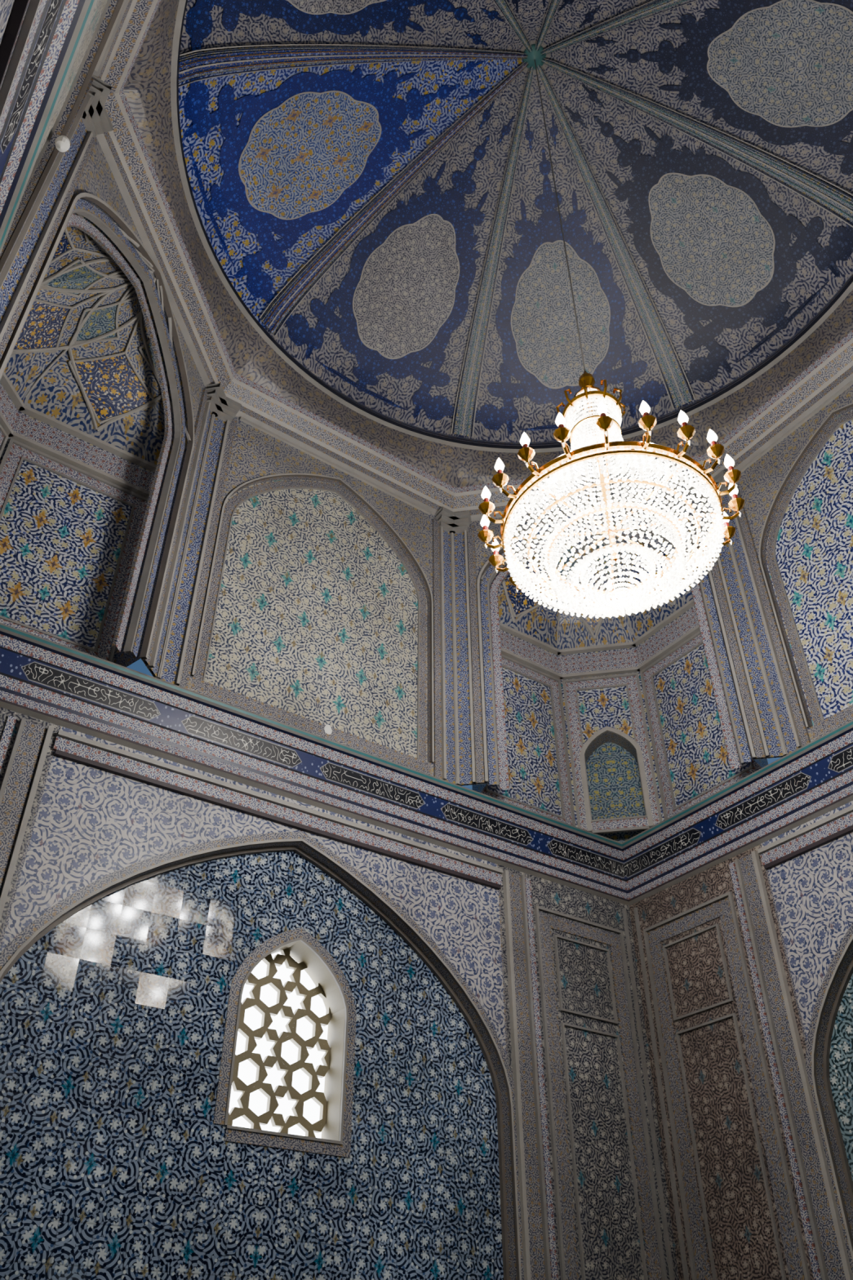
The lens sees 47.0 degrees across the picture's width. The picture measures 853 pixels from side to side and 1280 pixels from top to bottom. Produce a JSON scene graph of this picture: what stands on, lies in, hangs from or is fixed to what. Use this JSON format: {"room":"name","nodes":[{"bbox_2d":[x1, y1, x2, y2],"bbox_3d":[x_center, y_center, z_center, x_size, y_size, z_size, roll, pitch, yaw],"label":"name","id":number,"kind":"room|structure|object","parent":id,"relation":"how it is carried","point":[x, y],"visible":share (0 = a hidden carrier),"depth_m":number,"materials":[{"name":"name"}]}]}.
{"room":"mosque","nodes":[
{"label":"mosque","id":0,"kind":"room"},
{"bbox_2d":[0,0,40,119],"bbox_3d":[-2.116,0.276,2.589,0.195,5.960,7.940,23,-44,-27],"label":"wall","id":1,"kind":"structure","parent":0,"point":[17,17],"depth_m":3.67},
{"bbox_2d":[0,0,125,288],"bbox_3d":[-1.902,-3.815,5.985,0.235,3.710,3.248,23,-44,-27],"label":"wall","id":2,"kind":"structure","parent":0,"point":[81,91],"depth_m":7.00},
{"bbox_2d":[54,135,70,152],"bbox_3d":[-2.540,-3.463,6.847,0.100,0.120,0.098,23,-44,-27],"label":"globe lamp","id":3,"kind":"object","parent":2,"relation":"attached to","point":[62,142],"visible":1,"depth_m":6.81,"materials":[{"name":"white glass"}]},
{"bbox_2d":[0,100,226,679],"bbox_3d":[-3.249,-2.004,8.294,1.730,3.710,3.248,-6,-39,8],"label":"wall","id":4,"kind":"structure","parent":0,"point":[107,408],"depth_m":8.97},
{"bbox_2d":[155,396,459,785],"bbox_3d":[-0.964,-0.597,10.089,3.248,3.710,0.235,23,-44,-27],"label":"wall","id":5,"kind":"structure","parent":0,"point":[312,594],"depth_m":9.98,"materials":[{"name":"tile"}]},
{"bbox_2d":[91,0,852,520],"bbox_3d":[1.175,-4.266,9.056,7.600,0.950,7.600,23,-44,-27],"label":"trim","id":6,"kind":"structure","parent":5,"relation":"attached to","point":[228,346],"depth_m":10.64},
{"bbox_2d":[0,706,679,1279],"bbox_3d":[-1.196,3.792,7.073,7.940,5.960,0.490,23,-44,-27],"label":"wall","id":7,"kind":"structure","parent":0,"point":[491,1113],"depth_m":7.71,"materials":[{"name":"tile"}]},
{"bbox_2d":[226,948,331,1137],"bbox_3d":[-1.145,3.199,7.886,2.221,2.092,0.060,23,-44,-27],"label":"window","id":8,"kind":"structure","parent":7,"relation":"in","point":[282,1060],"depth_m":7.81,"materials":[{"name":"glass"}]},
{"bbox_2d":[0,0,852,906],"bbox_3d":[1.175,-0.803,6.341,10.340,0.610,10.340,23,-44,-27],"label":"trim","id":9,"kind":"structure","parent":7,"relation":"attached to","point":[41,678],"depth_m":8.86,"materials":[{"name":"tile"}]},
{"bbox_2d":[324,724,332,734],"bbox_3d":[-0.934,0.871,9.108,0.120,0.190,0.117,23,-44,-27],"label":"lamp","id":10,"kind":"object","parent":9,"relation":"on","point":[327,728],"visible":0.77,"depth_m":9.08,"materials":[{"name":"white glass"}]},
{"bbox_2d":[178,0,852,442],"bbox_3d":[1.175,-5.490,10.016,7.080,2.320,7.080,23,-44,-27],"label":"ceiling","id":11,"kind":"structure","parent":0,"point":[372,180],"depth_m":10.77,"materials":[{"name":"blue paint"}]},
{"bbox_2d":[477,59,745,618],"bbox_3d":[1.175,-3.286,8.288,1.686,7.720,1.681,-1,-38,1],"label":"chandelier","id":12,"kind":"object","parent":11,"relation":"hanging from","point":[605,438],"visible":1,"depth_m":5.99,"materials":[{"name":"white glass"}]},
{"bbox_2d":[448,480,787,842],"bbox_3d":[1.971,0.234,11.149,3.248,3.710,1.730,-6,-39,8],"label":"wall","id":13,"kind":"structure","parent":0,"point":[612,728],"depth_m":11.02,"materials":[{"name":"tile"}]},
{"bbox_2d":[629,800,852,1279],"bbox_3d":[4.466,3.099,6.188,0.195,5.960,7.940,23,-44,-27],"label":"wall","id":14,"kind":"structure","parent":0,"point":[744,962],"depth_m":8.58,"materials":[{"name":"tile"}]},
{"bbox_2d":[712,379,852,755],"bbox_3d":[4.252,-1.176,9.351,0.235,3.710,3.248,23,-44,-27],"label":"wall","id":15,"kind":"structure","parent":0,"point":[793,540],"depth_m":10.03,"materials":[{"name":"tile"}]}
]}

